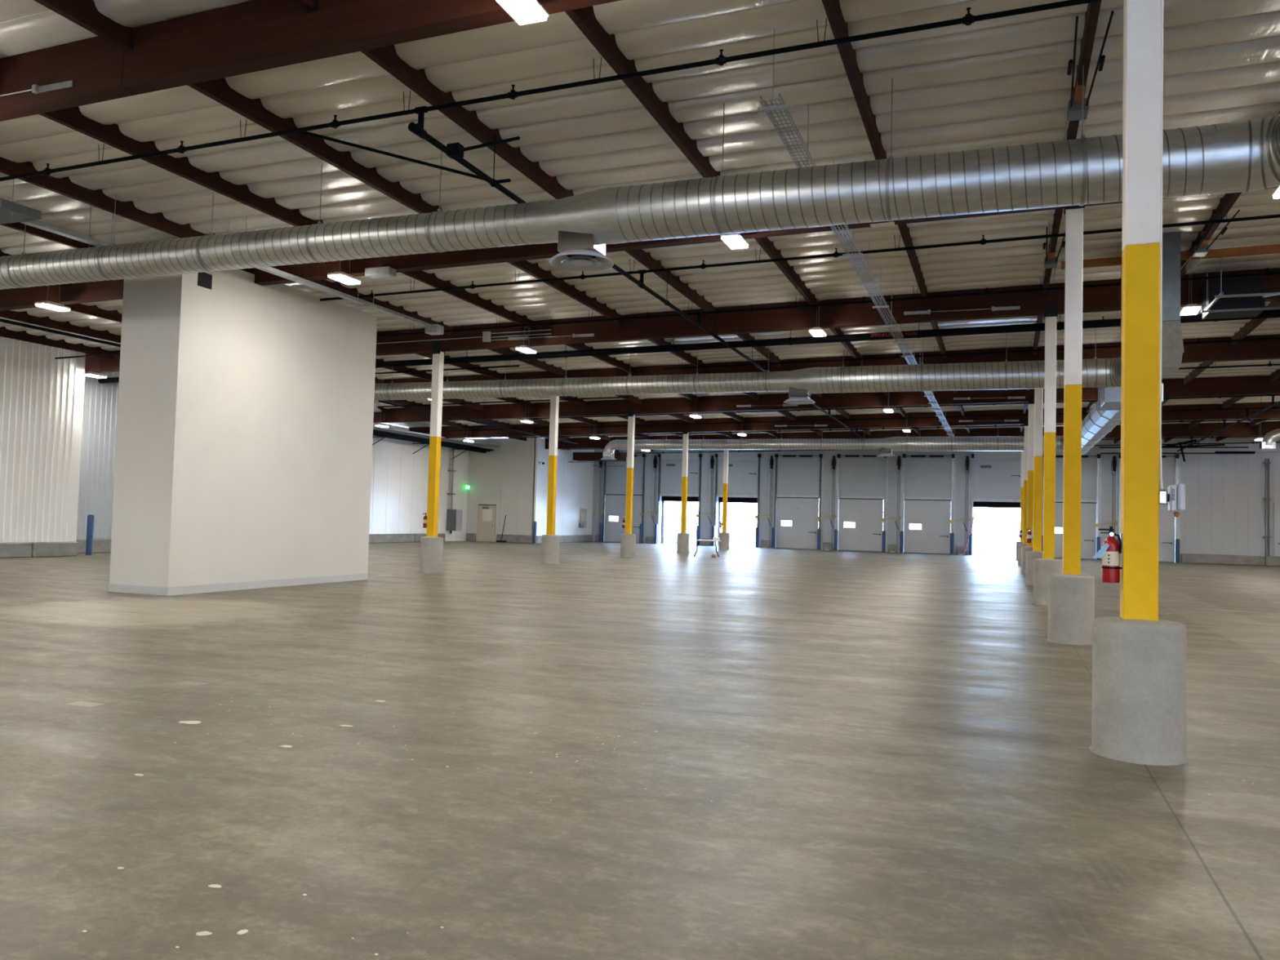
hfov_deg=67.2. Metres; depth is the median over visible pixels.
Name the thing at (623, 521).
fire extinguisher
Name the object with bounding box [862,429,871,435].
joist
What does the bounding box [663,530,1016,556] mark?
ground
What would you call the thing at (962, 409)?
joist
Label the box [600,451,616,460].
air diffuser
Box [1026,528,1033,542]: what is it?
fire extinguisher
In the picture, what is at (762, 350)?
joist
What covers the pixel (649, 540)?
baseboard
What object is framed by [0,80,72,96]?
tie
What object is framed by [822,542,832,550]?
baseboard
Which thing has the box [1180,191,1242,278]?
joist
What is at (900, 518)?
light
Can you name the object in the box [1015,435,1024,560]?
support column
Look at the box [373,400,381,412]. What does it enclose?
air diffuser
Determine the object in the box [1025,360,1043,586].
support column
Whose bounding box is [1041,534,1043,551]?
bollard
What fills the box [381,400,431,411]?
joist
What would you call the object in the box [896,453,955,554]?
door
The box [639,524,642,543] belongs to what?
bollard
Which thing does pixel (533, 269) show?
joist
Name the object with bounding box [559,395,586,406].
joist
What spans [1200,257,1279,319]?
frame
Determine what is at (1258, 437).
light
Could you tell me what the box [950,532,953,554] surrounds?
bollard
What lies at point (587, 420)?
joist
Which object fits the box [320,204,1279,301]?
ceiling beam
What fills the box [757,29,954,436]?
cable tray
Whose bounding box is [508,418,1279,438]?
pipe
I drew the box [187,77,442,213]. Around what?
joist
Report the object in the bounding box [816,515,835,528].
light
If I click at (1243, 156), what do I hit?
air duct
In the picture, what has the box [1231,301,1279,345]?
joist
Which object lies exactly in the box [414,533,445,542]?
baseboard
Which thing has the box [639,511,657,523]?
light
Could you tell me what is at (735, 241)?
light
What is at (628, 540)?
support column
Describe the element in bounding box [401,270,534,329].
joist
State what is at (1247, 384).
timber beam
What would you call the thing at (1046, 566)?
support column
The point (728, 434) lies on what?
joist
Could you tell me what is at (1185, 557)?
baseboard
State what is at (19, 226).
joist
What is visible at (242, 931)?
flake
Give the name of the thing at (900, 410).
joist
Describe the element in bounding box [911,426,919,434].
joist
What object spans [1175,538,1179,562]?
bollard
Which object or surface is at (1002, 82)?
ceiling
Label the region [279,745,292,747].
flake
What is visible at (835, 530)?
bollard
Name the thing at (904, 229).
joist
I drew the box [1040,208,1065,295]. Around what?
joist
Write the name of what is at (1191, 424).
joist
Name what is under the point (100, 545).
baseboard
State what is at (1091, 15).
joist
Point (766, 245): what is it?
joist
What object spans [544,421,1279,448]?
timber beam
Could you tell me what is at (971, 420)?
tie
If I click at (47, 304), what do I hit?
light
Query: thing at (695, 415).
light
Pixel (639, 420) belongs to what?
joist
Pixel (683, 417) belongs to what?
joist
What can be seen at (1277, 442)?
pipe
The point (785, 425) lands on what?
tie
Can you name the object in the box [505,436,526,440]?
joist
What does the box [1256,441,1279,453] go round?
air diffuser
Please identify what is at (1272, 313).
ceiling beam
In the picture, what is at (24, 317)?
joist
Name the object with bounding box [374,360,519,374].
pipe
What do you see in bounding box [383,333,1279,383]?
timber beam
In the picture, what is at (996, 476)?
door
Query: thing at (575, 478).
wall
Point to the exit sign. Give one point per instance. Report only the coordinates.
(466, 486)
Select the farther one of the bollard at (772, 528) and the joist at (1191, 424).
the bollard at (772, 528)
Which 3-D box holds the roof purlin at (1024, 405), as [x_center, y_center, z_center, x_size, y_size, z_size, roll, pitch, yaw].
[15.242,-3.136,38.024,0.090,0.347,7.095,1,-2,21]
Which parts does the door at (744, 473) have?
hoist motor, header rail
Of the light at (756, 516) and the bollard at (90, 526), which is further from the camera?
the light at (756, 516)
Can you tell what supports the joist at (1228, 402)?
on the timber beam at (1269, 413)
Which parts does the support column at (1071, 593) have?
yellow post, white post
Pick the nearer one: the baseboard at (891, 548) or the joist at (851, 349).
the joist at (851, 349)
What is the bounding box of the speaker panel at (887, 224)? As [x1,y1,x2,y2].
[870,222,895,227]
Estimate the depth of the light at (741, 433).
45.10 m
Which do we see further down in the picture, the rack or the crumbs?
the crumbs
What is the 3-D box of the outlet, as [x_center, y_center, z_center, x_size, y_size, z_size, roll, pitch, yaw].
[9.709,-2.354,18.150,0.700,0.630,1.450,1,-2,21]
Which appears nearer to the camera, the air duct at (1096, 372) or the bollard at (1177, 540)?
the air duct at (1096, 372)
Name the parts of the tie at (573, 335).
perforated plate, perforated plate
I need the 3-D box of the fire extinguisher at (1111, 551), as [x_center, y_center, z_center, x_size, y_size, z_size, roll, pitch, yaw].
[3.429,0.544,7.041,0.236,0.408,0.132,1,-2,21]
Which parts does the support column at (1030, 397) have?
yellow post, white post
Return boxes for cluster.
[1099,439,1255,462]
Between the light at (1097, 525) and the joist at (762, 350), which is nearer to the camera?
the joist at (762, 350)
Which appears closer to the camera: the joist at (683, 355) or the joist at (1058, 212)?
the joist at (1058, 212)
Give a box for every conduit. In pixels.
[119,328,551,359]
[1159,0,1185,524]
[1262,458,1271,555]
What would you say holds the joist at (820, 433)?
on the timber beam at (1242, 428)
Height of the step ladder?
2.478 m
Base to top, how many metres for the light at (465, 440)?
0.866 m
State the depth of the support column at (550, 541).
32.89 m
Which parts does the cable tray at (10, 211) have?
hanger rod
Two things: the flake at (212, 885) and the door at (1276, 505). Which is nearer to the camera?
the flake at (212, 885)
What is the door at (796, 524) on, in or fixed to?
in the wall at (1224, 513)
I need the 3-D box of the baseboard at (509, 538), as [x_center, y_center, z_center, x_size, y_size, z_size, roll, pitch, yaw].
[-7.348,3.458,56.629,2.430,0.460,0.170,1,-2,21]
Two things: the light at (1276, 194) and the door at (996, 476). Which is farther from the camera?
the door at (996, 476)
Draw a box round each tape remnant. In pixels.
[65,701,106,706]
[177,680,208,685]
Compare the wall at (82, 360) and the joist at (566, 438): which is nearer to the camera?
the wall at (82, 360)
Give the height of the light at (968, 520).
0.788 m
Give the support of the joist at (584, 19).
on the timber beam at (11, 299)
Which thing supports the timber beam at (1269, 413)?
on the support column at (1025, 420)
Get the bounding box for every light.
[35,284,71,311]
[83,356,106,378]
[327,259,360,284]
[375,413,388,427]
[463,425,474,442]
[496,0,548,24]
[515,329,537,353]
[520,408,533,423]
[589,432,599,439]
[592,509,604,521]
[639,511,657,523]
[689,402,701,418]
[695,511,713,523]
[720,233,748,248]
[737,423,746,435]
[755,513,773,524]
[808,297,826,336]
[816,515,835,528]
[881,516,901,529]
[883,407,893,413]
[902,420,911,432]
[949,518,969,531]
[1094,521,1117,527]
[1180,272,1201,315]
[1254,424,1263,439]
[1271,186,1279,198]
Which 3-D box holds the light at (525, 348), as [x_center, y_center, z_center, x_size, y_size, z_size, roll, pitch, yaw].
[-2.917,-3.700,24.786,0.312,0.866,0.620,1,-2,21]
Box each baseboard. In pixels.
[0,542,31,558]
[31,541,77,557]
[75,538,111,553]
[368,533,414,542]
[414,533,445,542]
[466,533,475,541]
[496,533,533,543]
[536,534,592,543]
[595,534,599,542]
[644,536,653,543]
[702,537,711,546]
[760,540,770,547]
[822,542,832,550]
[888,544,897,552]
[955,546,966,555]
[1181,553,1279,566]
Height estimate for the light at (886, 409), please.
0.866 m
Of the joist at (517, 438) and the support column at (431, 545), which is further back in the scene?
the joist at (517, 438)
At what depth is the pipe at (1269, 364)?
27.57 m
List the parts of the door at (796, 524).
hoist motor, header rail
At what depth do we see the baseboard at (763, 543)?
59.80 m
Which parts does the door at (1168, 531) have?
hoist motor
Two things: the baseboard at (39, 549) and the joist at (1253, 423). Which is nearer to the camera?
the baseboard at (39, 549)
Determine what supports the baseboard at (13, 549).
attached to the wall at (38, 391)
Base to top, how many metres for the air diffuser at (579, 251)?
0.430 m
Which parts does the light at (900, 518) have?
folding arm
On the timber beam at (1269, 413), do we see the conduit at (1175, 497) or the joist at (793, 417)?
the joist at (793, 417)
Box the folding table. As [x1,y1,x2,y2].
[692,539,721,557]
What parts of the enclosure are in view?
trim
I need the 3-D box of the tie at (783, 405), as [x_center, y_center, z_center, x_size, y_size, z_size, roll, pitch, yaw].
[4.979,-2.924,37.814,2.450,0.090,0.060,1,-2,21]
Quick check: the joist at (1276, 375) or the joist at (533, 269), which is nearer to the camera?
the joist at (533, 269)
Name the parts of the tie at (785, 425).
perforated plate, perforated plate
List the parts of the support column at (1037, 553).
yellow post, white post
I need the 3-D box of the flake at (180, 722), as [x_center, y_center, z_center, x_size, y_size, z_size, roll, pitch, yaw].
[-3.342,1.799,7.156,0.162,0.004,0.095,1,-2,21]
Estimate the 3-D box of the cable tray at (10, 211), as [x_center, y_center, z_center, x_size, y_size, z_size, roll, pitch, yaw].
[-9.764,-4.390,15.561,1.350,0.850,2.100,1,-2,21]
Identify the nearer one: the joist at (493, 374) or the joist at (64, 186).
the joist at (64, 186)
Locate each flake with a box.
[178,720,201,724]
[195,930,212,935]
[208,884,221,888]
[236,929,248,934]
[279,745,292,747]
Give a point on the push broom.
(504, 541)
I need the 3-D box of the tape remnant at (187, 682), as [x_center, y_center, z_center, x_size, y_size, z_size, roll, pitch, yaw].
[-4.063,1.846,8.746,0.260,0.001,0.140,1,-2,21]
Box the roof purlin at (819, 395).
[813,393,821,398]
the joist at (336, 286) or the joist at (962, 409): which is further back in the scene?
the joist at (962, 409)
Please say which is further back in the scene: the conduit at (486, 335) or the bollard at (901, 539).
the bollard at (901, 539)
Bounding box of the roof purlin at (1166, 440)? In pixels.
[1164,438,1172,442]
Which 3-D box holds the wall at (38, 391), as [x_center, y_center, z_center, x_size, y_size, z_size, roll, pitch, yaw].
[-23.648,-1.819,13.604,0.248,6.689,34.600,1,-2,21]
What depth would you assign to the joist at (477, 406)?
40.84 m
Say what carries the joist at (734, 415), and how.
on the timber beam at (1269, 413)
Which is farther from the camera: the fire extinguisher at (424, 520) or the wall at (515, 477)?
the wall at (515, 477)
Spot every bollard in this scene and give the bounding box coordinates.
[84,514,93,555]
[532,521,536,543]
[599,522,602,542]
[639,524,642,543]
[653,524,657,543]
[695,525,699,545]
[711,525,715,546]
[755,527,758,547]
[771,527,774,548]
[817,528,820,550]
[834,528,837,550]
[881,530,885,551]
[899,531,903,552]
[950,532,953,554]
[968,533,972,555]
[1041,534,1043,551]
[1096,536,1100,559]
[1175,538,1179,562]
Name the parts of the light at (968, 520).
folding arm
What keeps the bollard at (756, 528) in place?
on the floor
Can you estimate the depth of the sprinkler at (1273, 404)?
37.81 m
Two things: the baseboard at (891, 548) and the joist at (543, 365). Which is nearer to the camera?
the joist at (543, 365)
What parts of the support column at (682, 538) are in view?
yellow post, white post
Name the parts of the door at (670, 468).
hoist motor, header rail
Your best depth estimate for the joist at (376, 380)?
35.16 m
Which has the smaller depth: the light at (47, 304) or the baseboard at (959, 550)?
the light at (47, 304)
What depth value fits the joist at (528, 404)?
40.24 m
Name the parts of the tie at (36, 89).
rod, perforated plate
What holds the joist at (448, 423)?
on the timber beam at (1269, 413)
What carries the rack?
hanging from the timber beam at (1269, 413)
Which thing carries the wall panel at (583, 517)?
attached to the wall at (575, 478)
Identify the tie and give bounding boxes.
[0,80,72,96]
[508,333,594,340]
[736,404,797,407]
[774,424,827,426]
[903,306,1020,315]
[953,396,1025,399]
[959,419,1018,422]
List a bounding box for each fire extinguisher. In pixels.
[422,512,426,528]
[622,518,625,528]
[1018,528,1022,537]
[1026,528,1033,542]
[1092,526,1122,582]
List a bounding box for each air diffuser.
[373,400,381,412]
[548,231,613,271]
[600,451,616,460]
[783,387,815,404]
[877,447,895,457]
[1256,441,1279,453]
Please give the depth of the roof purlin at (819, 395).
36.56 m
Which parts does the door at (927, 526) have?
hoist motor, header rail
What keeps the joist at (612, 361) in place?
on the timber beam at (1255, 349)
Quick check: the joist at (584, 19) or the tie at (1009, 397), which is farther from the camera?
the tie at (1009, 397)
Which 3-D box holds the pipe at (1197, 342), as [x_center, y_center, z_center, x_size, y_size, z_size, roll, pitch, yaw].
[10.891,-3.555,25.494,21.701,0.614,0.072,1,-2,21]
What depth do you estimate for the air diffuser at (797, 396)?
26.22 m
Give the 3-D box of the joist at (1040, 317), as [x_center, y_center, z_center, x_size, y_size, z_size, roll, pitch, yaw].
[10.088,-3.936,24.346,0.090,0.347,7.095,1,-2,21]
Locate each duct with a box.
[0,65,1279,289]
[373,319,1121,400]
[604,429,1063,453]
[1081,382,1163,455]
[1262,428,1279,445]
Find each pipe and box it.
[0,0,1099,181]
[54,266,1279,359]
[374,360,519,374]
[377,395,628,407]
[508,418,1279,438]
[525,394,1279,419]
[561,435,1264,449]
[626,439,1279,453]
[663,329,1279,369]
[1177,360,1279,369]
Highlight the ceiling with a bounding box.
[0,0,1279,439]
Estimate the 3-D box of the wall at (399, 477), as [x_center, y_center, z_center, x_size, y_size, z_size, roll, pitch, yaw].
[-14.062,0.035,48.573,0.226,6.297,20.300,1,-2,21]
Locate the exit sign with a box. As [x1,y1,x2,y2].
[464,484,470,489]
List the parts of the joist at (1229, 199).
purlin bracket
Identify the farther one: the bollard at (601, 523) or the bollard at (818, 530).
the bollard at (601, 523)
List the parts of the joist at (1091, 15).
purlin bracket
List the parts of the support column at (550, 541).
yellow post, white post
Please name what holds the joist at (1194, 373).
on the timber beam at (1247, 384)
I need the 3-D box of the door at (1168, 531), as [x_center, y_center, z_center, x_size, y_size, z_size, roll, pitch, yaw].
[27.550,1.513,52.501,3.360,5.840,0.300,1,-2,21]
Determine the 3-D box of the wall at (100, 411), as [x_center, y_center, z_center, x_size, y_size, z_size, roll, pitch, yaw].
[-17.288,-0.673,34.312,0.248,6.398,8.700,1,-2,21]
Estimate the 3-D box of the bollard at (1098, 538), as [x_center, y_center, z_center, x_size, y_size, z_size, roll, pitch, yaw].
[25.243,3.756,53.012,0.230,1.280,0.230,1,-2,21]
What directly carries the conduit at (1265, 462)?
attached to the wall at (1224, 513)
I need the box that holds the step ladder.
[963,511,987,556]
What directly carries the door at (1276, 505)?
in the wall at (1224, 513)
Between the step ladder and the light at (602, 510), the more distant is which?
the light at (602, 510)
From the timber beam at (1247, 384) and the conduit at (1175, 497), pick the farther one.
the timber beam at (1247, 384)
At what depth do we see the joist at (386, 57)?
12.43 m
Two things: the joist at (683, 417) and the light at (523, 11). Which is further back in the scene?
the joist at (683, 417)
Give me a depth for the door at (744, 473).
60.76 m
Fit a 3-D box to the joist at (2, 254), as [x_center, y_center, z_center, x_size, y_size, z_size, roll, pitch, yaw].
[-13.560,-4.622,17.633,0.090,0.347,7.095,1,-2,21]
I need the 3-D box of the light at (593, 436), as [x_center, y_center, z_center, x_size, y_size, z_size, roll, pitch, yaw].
[-2.234,-2.457,47.957,0.312,0.866,0.620,1,-2,21]
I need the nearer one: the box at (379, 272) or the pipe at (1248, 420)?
the box at (379, 272)
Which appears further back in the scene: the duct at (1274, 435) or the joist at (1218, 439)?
the joist at (1218, 439)
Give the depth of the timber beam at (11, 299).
17.93 m
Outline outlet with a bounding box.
[1161,351,1182,375]
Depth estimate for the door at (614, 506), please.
63.50 m
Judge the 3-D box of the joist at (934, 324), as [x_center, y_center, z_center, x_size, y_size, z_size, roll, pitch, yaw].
[7.776,-3.922,25.217,0.090,0.347,7.095,1,-2,21]
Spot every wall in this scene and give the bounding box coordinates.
[0,336,79,542]
[70,351,85,542]
[76,371,119,538]
[368,422,468,541]
[466,437,535,542]
[532,437,594,535]
[591,436,1279,562]
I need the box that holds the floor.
[0,541,1279,959]
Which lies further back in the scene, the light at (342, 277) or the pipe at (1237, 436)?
the pipe at (1237, 436)
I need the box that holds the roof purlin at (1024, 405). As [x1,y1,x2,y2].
[1022,403,1026,413]
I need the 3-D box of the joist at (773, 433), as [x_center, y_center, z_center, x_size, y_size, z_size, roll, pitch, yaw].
[6.260,-2.665,49.216,0.090,0.347,7.095,1,-2,21]
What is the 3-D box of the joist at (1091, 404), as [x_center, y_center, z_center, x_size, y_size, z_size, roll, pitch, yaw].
[17.554,-3.151,37.154,0.090,0.347,7.095,1,-2,21]
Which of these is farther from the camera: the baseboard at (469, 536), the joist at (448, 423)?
the baseboard at (469, 536)
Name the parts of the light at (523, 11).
pull cord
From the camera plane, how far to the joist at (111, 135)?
14.26 m
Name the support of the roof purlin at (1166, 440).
on the timber beam at (1242, 428)
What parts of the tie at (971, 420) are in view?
perforated plate, rod, perforated plate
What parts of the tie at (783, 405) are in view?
perforated plate, perforated plate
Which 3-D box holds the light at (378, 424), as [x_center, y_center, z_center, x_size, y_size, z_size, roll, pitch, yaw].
[-11.690,-2.812,43.708,0.312,0.866,0.620,1,-2,21]
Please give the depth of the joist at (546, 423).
47.52 m
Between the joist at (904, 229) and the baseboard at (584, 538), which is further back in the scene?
the baseboard at (584, 538)
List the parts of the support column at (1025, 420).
yellow post, white post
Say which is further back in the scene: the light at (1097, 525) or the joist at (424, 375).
the light at (1097, 525)
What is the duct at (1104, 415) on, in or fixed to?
hanging from the timber beam at (1247, 384)
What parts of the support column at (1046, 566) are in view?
yellow post, white post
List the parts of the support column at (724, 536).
yellow post, white post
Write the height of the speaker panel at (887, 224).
0.050 m
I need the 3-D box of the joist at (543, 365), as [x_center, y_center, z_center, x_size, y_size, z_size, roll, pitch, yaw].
[-3.783,-3.851,29.570,0.090,0.347,7.095,1,-2,21]
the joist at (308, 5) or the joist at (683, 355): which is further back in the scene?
the joist at (683, 355)
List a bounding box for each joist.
[0,156,215,238]
[0,222,95,248]
[0,248,12,256]
[0,310,120,343]
[0,326,113,358]
[33,0,132,50]
[39,106,323,226]
[64,303,122,322]
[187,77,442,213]
[293,0,314,10]
[311,280,452,335]
[360,44,573,199]
[374,377,384,383]
[375,359,431,381]
[377,407,389,413]
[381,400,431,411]
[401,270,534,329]
[415,352,502,379]
[427,420,471,429]
[442,398,484,409]
[471,419,513,428]
[488,347,567,377]
[493,397,534,408]
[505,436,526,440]
[507,260,622,324]
[519,417,549,426]
[557,436,572,441]
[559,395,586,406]
[564,5,720,177]
[566,342,634,373]
[568,417,600,426]
[597,435,610,440]
[614,395,642,404]
[617,416,647,424]
[624,248,716,317]
[634,433,650,439]
[648,337,706,370]
[668,414,694,423]
[670,432,692,439]
[677,393,699,402]
[720,432,734,438]
[722,413,744,422]
[735,333,781,366]
[742,391,759,399]
[754,236,818,310]
[764,430,778,437]
[777,411,796,420]
[810,429,823,436]
[822,0,886,159]
[829,327,861,363]
[835,409,850,418]
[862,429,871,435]
[895,407,906,417]
[897,223,928,302]
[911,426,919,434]
[930,321,946,359]
[959,405,964,415]
[1032,315,1043,355]
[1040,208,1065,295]
[1061,244,1279,269]
[1062,0,1114,140]
[1086,401,1096,412]
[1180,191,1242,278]
[1183,361,1214,385]
[1188,422,1200,428]
[1216,435,1230,441]
[1221,396,1244,408]
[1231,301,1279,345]
[1248,420,1265,426]
[1267,368,1279,382]
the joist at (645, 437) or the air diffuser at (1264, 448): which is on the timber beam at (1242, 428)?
the joist at (645, 437)
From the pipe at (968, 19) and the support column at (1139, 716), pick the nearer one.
the support column at (1139, 716)
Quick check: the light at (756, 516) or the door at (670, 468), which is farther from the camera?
the door at (670, 468)
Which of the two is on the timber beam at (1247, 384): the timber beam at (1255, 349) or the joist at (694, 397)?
the joist at (694, 397)
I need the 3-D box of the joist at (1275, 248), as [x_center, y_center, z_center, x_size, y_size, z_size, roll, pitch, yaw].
[11.894,-4.176,17.230,8.000,0.270,0.100,1,-2,21]
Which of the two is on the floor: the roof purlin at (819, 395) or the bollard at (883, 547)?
the bollard at (883, 547)
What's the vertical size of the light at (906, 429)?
0.866 m
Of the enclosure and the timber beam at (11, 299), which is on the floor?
the enclosure
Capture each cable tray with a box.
[0,179,113,247]
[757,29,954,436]
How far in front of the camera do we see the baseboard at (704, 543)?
61.16 m
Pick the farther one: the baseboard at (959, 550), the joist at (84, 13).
the baseboard at (959, 550)
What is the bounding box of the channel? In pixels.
[227,215,444,335]
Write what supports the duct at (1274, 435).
hanging from the ceiling
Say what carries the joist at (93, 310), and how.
on the timber beam at (1100, 299)
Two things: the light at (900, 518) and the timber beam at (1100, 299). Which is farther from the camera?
the light at (900, 518)
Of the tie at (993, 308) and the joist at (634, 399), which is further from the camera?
the joist at (634, 399)
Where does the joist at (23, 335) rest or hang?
on the timber beam at (1100, 299)
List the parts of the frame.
hanger rod, hanger rod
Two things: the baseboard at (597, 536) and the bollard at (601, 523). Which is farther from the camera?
the baseboard at (597, 536)
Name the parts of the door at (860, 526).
hoist motor, header rail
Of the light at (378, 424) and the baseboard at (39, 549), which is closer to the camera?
the baseboard at (39, 549)
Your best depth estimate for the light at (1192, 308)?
19.35 m
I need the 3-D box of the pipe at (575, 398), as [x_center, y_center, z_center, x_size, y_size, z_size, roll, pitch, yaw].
[-8.278,-3.127,38.581,16.801,0.540,0.072,1,-2,21]
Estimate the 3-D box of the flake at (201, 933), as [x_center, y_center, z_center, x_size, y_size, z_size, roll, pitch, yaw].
[-1.635,1.702,3.615,0.056,0.004,0.029,2,-2,-14]
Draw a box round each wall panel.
[455,509,462,530]
[579,508,586,522]
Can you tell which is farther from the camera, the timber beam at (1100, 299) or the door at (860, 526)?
the door at (860, 526)
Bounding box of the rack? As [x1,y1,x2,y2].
[372,425,499,458]
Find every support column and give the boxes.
[418,342,444,573]
[540,395,559,564]
[620,408,635,557]
[676,427,689,553]
[718,449,729,550]
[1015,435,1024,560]
[1017,418,1028,566]
[1020,395,1034,573]
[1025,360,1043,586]
[1032,302,1062,605]
[1046,204,1094,644]
[1089,0,1188,765]
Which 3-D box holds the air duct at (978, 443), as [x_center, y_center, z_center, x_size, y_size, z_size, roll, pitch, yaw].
[9.020,-2.116,48.001,23.510,1.549,1.032,1,-2,21]
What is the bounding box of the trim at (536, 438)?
[533,437,538,522]
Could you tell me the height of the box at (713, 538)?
0.119 m
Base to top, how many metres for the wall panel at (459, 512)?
1.240 m
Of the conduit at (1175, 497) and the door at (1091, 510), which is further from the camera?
the door at (1091, 510)
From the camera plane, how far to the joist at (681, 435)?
52.70 m
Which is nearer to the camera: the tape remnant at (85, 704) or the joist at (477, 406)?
the tape remnant at (85, 704)
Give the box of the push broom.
[496,515,506,542]
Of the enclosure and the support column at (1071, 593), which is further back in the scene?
the enclosure
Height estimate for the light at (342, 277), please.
0.866 m
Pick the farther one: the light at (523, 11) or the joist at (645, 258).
the joist at (645, 258)
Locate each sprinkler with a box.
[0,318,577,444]
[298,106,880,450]
[1177,394,1279,451]
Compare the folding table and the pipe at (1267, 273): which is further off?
the folding table
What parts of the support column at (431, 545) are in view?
yellow post, white post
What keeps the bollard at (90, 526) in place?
on the floor
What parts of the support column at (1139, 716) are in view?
yellow post, white post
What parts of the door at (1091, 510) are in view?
header rail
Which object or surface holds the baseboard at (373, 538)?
attached to the wall at (399, 477)
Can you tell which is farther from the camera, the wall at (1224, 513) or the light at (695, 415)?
the wall at (1224, 513)
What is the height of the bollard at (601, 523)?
1.280 m
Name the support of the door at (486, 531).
in the wall at (515, 477)
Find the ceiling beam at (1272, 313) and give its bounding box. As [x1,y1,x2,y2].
[97,309,1279,383]
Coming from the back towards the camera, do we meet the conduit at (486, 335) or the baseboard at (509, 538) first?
the baseboard at (509, 538)
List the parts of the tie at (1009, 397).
perforated plate, perforated plate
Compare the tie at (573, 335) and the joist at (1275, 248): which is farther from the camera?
the tie at (573, 335)
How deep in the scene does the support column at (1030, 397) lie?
34.33 m
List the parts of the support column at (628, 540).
yellow post, white post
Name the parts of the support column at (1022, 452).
yellow post, white post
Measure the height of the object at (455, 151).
1.011 m
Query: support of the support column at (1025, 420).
on the floor
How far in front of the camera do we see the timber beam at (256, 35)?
10.14 m
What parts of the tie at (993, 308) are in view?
perforated plate, rod, perforated plate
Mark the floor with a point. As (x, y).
(891, 753)
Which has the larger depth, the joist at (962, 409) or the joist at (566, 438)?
the joist at (566, 438)
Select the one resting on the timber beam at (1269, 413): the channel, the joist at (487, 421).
the joist at (487, 421)
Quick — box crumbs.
[77,622,1253,955]
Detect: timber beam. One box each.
[0,0,621,121]
[0,186,1278,311]
[84,267,1279,373]
[373,375,1279,422]
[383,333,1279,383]
[408,401,1279,439]
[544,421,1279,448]
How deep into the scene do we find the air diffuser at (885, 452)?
46.80 m
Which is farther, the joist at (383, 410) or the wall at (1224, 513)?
the wall at (1224, 513)
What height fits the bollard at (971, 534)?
1.280 m
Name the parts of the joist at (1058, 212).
purlin bracket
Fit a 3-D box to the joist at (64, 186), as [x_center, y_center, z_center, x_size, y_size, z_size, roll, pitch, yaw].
[-8.937,-4.650,15.892,0.090,0.347,7.095,1,-2,21]
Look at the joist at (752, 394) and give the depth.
37.09 m
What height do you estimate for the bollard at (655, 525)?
1.280 m
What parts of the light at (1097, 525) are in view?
folding arm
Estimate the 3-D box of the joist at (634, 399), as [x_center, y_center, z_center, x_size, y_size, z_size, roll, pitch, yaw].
[-1.206,-3.451,36.409,0.090,0.347,7.095,1,-2,21]
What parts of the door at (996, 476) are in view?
hoist motor, track rail, header rail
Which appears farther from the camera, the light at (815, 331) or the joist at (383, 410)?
the joist at (383, 410)
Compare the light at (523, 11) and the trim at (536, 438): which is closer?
the light at (523, 11)
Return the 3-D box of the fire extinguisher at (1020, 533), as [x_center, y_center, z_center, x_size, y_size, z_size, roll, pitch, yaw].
[16.308,2.283,41.251,0.124,0.408,0.181,4,-3,-43]
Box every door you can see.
[476,504,496,542]
[598,453,645,543]
[653,450,702,545]
[710,450,760,546]
[768,453,823,549]
[831,453,888,551]
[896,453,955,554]
[964,451,1021,555]
[1041,453,1101,559]
[1111,453,1180,562]
[1273,502,1279,556]
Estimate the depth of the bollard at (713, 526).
60.71 m
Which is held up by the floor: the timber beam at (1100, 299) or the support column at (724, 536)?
the support column at (724, 536)
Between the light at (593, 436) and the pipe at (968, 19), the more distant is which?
the light at (593, 436)
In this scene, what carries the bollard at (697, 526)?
on the floor
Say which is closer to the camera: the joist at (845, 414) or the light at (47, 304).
the light at (47, 304)
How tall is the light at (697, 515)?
0.788 m
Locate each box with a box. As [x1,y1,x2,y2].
[364,266,396,278]
[712,537,719,540]
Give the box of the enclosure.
[107,269,377,595]
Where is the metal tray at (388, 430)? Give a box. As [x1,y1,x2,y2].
[373,425,499,447]
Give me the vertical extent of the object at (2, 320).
0.991 m
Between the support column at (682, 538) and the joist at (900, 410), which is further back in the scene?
the support column at (682, 538)
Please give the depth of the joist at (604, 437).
55.23 m
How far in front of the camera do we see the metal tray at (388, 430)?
50.40 m
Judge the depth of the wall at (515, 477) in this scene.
57.15 m
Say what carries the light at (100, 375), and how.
hanging from the ceiling
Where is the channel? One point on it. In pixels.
(430, 329)
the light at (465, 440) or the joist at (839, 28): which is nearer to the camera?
the joist at (839, 28)
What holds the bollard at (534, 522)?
on the floor

